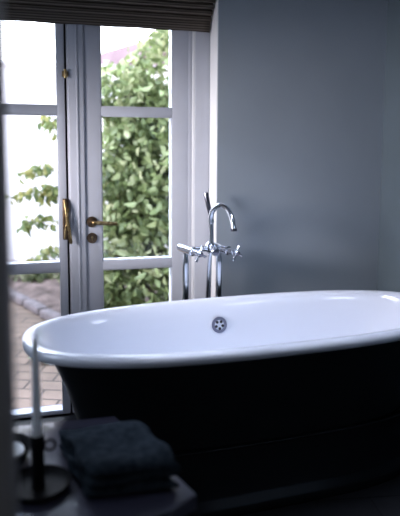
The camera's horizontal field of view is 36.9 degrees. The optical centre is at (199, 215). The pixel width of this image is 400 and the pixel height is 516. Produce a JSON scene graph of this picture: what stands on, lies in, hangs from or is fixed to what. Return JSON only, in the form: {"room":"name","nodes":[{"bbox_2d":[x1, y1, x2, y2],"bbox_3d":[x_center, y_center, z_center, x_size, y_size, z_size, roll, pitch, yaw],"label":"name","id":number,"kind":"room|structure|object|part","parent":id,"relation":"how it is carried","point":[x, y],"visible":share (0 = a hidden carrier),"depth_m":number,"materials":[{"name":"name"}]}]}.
{"room":"bathroom","nodes":[
{"label":"bathroom","id":0,"kind":"room"},
{"bbox_2d":[16,411,399,515],"bbox_3d":[-0.028,1.280,0.993,3.404,0.120,4.350,-1,6,-15],"label":"floor","id":1,"kind":"structure","parent":0,"point":[383,499],"depth_m":2.25,"materials":[{"name":"black"}]},
{"bbox_2d":[16,416,195,515],"bbox_3d":[-0.528,0.908,1.520,0.971,0.500,0.600,-1,6,-15],"label":"table","id":2,"kind":"object","parent":1,"relation":"on","point":[181,500],"visible":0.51,"depth_m":1.42,"materials":[{"name":"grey wood"}]},
{"bbox_2d":[17,433,30,462],"bbox_3d":[-0.525,0.631,1.599,0.158,0.034,0.158,-1,6,-15],"label":"shallow bowl","id":3,"kind":"object","parent":2,"relation":"on","point":[24,439],"visible":0.27,"depth_m":1.64,"materials":[{"name":"black metal"}]},
{"bbox_2d":[17,442,24,455],"bbox_3d":[-0.525,0.629,1.599,0.112,0.026,0.112,-1,6,-15],"label":"disc","id":4,"kind":"object","parent":3,"relation":"in","point":[20,448],"visible":0.2,"depth_m":1.61,"materials":[{"name":"white wax"}]},
{"bbox_2d":[18,433,70,503],"bbox_3d":[-0.392,0.596,1.451,0.157,0.138,0.157,-1,6,-15],"label":"candlestick","id":5,"kind":"object","parent":2,"relation":"on","point":[40,482],"visible":0.89,"depth_m":1.44,"materials":[{"name":"black metal"}]},
{"bbox_2d":[32,334,41,436],"bbox_3d":[-0.391,0.413,1.431,0.023,0.268,0.023,-1,6,-15],"label":"taper candle","id":6,"kind":"object","parent":5,"relation":"on","point":[36,394],"visible":0.96,"depth_m":1.43,"materials":[{"name":"white wax"}]},
{"bbox_3d":[-0.392,0.594,1.451,0.034,0.135,0.034,-1,6,-15],"label":"stem","id":7,"kind":"part","parent":5,"relation":"part of","materials":[{"name":"black metal"}]},
{"bbox_3d":[-0.392,0.654,1.458,0.157,0.021,0.157,-1,6,-15],"label":"dish","id":8,"kind":"part","parent":5,"relation":"part of","materials":[{"name":"black metal"}]},
{"bbox_2d":[59,420,180,498],"bbox_3d":[-0.216,0.612,1.546,0.282,0.088,0.280,-1,6,-15],"label":"folded towel","id":9,"kind":"object","parent":2,"relation":"on","point":[121,457],"visible":1,"depth_m":1.46,"materials":[{"name":"grey fabric"}]},
{"bbox_2d":[177,192,241,299],"bbox_3d":[0.050,0.457,2.826,0.282,1.121,0.228,-1,6,-15],"label":"mixer tap","id":10,"kind":"object","parent":1,"relation":"on","point":[213,248],"visible":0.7,"depth_m":2.83,"materials":[{"name":"silver metal"}]},
{"bbox_3d":[-0.003,0.175,2.728,0.077,0.076,0.033,-4,8,-34],"label":"cross handle","id":11,"kind":"part","parent":10,"relation":"part of","materials":[{"name":"silver metal"}]},
{"bbox_3d":[0.062,0.163,2.789,0.040,0.040,0.098,-1,6,-15],"label":"diverter knob","id":12,"kind":"part","parent":10,"relation":"part of","materials":[{"name":"silver metal"}]},
{"bbox_3d":[0.074,0.168,2.741,0.030,0.030,0.004,-1,6,-11],"label":"knob","id":13,"kind":"part","parent":10,"relation":"part of","materials":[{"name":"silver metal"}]},
{"bbox_3d":[0.107,0.044,2.779,0.039,0.204,0.194,-4,8,-37],"label":"spout","id":14,"kind":"part","parent":10,"relation":"part of","materials":[{"name":"silver metal"}]},
{"bbox_3d":[0.166,0.173,2.774,0.077,0.076,0.033,-5,8,-38],"label":"cross handle","id":15,"kind":"part","parent":10,"relation":"part of","materials":[{"name":"silver metal"}]},
{"bbox_2d":[22,290,399,515],"bbox_3d":[0.219,0.731,2.381,1.761,0.676,0.721,-2,7,-19],"label":"bathtub","id":16,"kind":"object","parent":1,"relation":"on","point":[266,401],"visible":0.85,"depth_m":2.21,"materials":[{"name":"white ceramic"}]},
{"bbox_2d":[22,290,399,368],"bbox_3d":[0.220,0.588,2.366,1.761,0.388,0.721,-2,7,-19],"label":"basin","id":17,"kind":"object","parent":16,"relation":"in","point":[323,329],"depth_m":2.47,"materials":[{"name":"white ceramic"}]},
{"bbox_3d":[0.082,0.472,2.590,0.081,0.080,0.020,-2,7,-19],"label":"overflow plate","id":18,"kind":"part","parent":16,"relation":"part of","materials":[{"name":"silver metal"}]},
{"bbox_2d":[217,0,387,296],"bbox_3d":[-0.497,-0.245,2.881,3.254,2.500,0.220,-1,6,-15],"label":"wall","id":19,"kind":"structure","parent":0,"point":[301,83],"depth_m":3.03,"materials":[{"name":"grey paint"}]},
{"bbox_2d":[7,24,72,418],"bbox_3d":[-0.956,-0.045,2.845,0.676,2.105,0.130,-1,6,-15],"label":"door","id":20,"kind":"structure","parent":19,"relation":"in","point":[60,266],"depth_m":2.89,"materials":[{"name":"grey paint"}]},
{"bbox_3d":[-0.651,0.018,2.905,0.027,0.200,0.019,-1,6,-15],"label":"bolt plate","id":21,"kind":"part","parent":20,"relation":"part of","materials":[{"name":"gold metal"}]},
{"bbox_3d":[-0.636,0.031,2.888,0.040,0.214,0.028,-1,6,-15],"label":"bolt lever","id":22,"kind":"part","parent":20,"relation":"part of","materials":[{"name":"gold metal"}]},
{"bbox_2d":[16,404,74,420],"bbox_3d":[-0.676,1.021,3.076,1.450,0.058,0.160,-1,6,-15],"label":"trim","id":23,"kind":"structure","parent":19,"relation":"attached to","point":[71,413],"depth_m":3.00,"materials":[{"name":"stone"}]},
{"bbox_2d":[4,0,215,32],"bbox_3d":[-0.625,-1.009,2.696,1.427,0.265,0.134,-1,6,-15],"label":"blind","id":24,"kind":"object","parent":19,"relation":"attached to","point":[184,15],"visible":0.98,"depth_m":2.80,"materials":[{"name":"brown fabric"}]},
{"bbox_2d":[63,24,191,412],"bbox_3d":[-0.346,-0.059,3.002,0.632,2.105,0.145,-1,6,-15],"label":"door","id":25,"kind":"structure","parent":19,"relation":"in","point":[84,110],"depth_m":2.95,"materials":[{"name":"grey paint"}]},
{"bbox_3d":[-0.465,0.037,2.916,0.127,0.026,0.029,-1,6,-9],"label":"lever","id":26,"kind":"part","parent":25,"relation":"part of","materials":[{"name":"gold metal"}]},
{"bbox_2d":[191,31,195,298],"bbox_3d":[-0.034,-0.066,3.057,0.014,2.110,0.011,-1,6,-15],"label":"trim","id":27,"kind":"structure","parent":19,"relation":"attached to","point":[193,32],"depth_m":3.03,"materials":[{"name":"white paint"}]},
{"bbox_2d":[194,32,209,298],"bbox_3d":[-0.663,-0.070,2.928,1.450,2.180,0.100,-1,6,-15],"label":"trim","id":28,"kind":"structure","parent":19,"relation":"attached to","point":[202,43],"depth_m":3.03,"materials":[{"name":"grey paint"}]},
{"bbox_2d":[209,0,218,296],"bbox_3d":[-0.633,-0.068,2.817,1.451,2.160,0.122,-1,6,-15],"label":"trim","id":29,"kind":"structure","parent":19,"relation":"attached to","point":[214,18],"depth_m":2.96,"materials":[{"name":"white paint"}]},
{"bbox_2d":[377,0,399,291],"bbox_3d":[1.574,-0.050,1.185,0.150,2.500,4.160,-1,6,-15],"label":"wall","id":30,"kind":"structure","parent":0,"point":[388,279],"depth_m":3.07,"materials":[{"name":"paint"}]},
{"bbox_3d":[-0.017,-0.021,0.837,3.104,2.500,0.080,-1,6,-15],"label":"wall partition","id":31,"kind":"structure","parent":0,"visible":0},
{"bbox_2d":[0,0,18,515],"bbox_3d":[0.209,0.148,0.915,1.147,2.150,0.145,-1,6,-15],"label":"trim","id":32,"kind":"structure","parent":31,"relation":"attached to","point":[9,500],"depth_m":0.74,"materials":[{"name":"grey paint"}]},
{"label":"outside","id":33,"kind":"structure","parent":0,"visible":0},
{"bbox_2d":[13,302,61,407],"bbox_3d":[-1.009,0.650,7.630,10.000,0.190,8.970,-1,6,-15],"label":"ground","id":34,"kind":"structure","parent":33,"point":[23,318],"depth_m":3.72,"materials":[{"name":"beige brick"}]},
{"bbox_2d":[13,291,30,305],"bbox_3d":[-1.646,0.754,5.453,0.100,0.070,0.340,-5,8,-39],"label":"edging stone","id":35,"kind":"object","parent":34,"relation":"on","point":[18,298],"visible":0.59,"depth_m":5.37,"materials":[{"name":"grey stone"}]},
{"bbox_2d":[23,299,47,314],"bbox_3d":[-1.417,0.786,5.165,0.100,0.070,0.340,-4,8,-36],"label":"edging stone","id":36,"kind":"object","parent":34,"relation":"on","point":[34,306],"visible":0.84,"depth_m":5.11,"materials":[{"name":"grey stone"}]},
{"bbox_2d":[40,308,60,319],"bbox_3d":[-1.182,0.822,4.852,0.100,0.070,0.340,-5,8,-40],"label":"edging stone","id":37,"kind":"object","parent":34,"relation":"on","point":[46,314],"visible":0.52,"depth_m":4.86,"materials":[{"name":"grey stone"}]},
{"bbox_2d":[6,61,168,261],"bbox_3d":[-0.998,-0.611,7.478,10.000,2.430,0.280,-1,6,-15],"label":"wall","id":38,"kind":"structure","parent":34,"relation":"on","point":[26,82],"depth_m":7.08,"materials":[{"name":"white paint"}]},
{"bbox_2d":[12,261,163,312],"bbox_3d":[-0.768,0.718,5.785,8.500,0.062,3.450,-1,6,-15],"label":"soil","id":39,"kind":"object","parent":34,"relation":"on","point":[47,292],"visible":0.04,"depth_m":5.77,"materials":[{"name":"soil"}]},
{"bbox_2d":[10,116,59,261],"bbox_3d":[-1.226,0.001,4.607,0.569,1.751,0.266,-1,6,-15],"label":"slender sapling","id":40,"kind":"object","parent":39,"relation":"on","point":[50,191],"visible":0.79,"depth_m":4.59,"materials":[{"name":"green plant"}]},
{"bbox_2d":[12,256,59,282],"bbox_3d":[-1.733,0.563,6.266,0.589,0.285,0.525,-1,6,-15],"label":"plant","id":41,"kind":"object","parent":39,"relation":"on","point":[26,277],"visible":0.34,"depth_m":6.15,"materials":[{"name":"green plant"}]},
{"bbox_2d":[101,29,168,308],"bbox_3d":[-0.035,-0.556,4.931,1.921,2.902,1.392,-3,7,-31],"label":"ivy","id":42,"kind":"object","parent":39,"relation":"on","point":[135,176],"visible":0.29,"depth_m":4.55,"materials":[{"name":"green plant"}]},
{"bbox_2d":[101,37,167,66],"bbox_3d":[-0.617,-1.087,9.093,2.600,2.950,2.100,-1,6,-15],"label":"outbuilding","id":43,"kind":"structure","parent":34,"relation":"on","point":[115,55],"depth_m":7.78,"materials":[{"name":"tile"}]}
]}

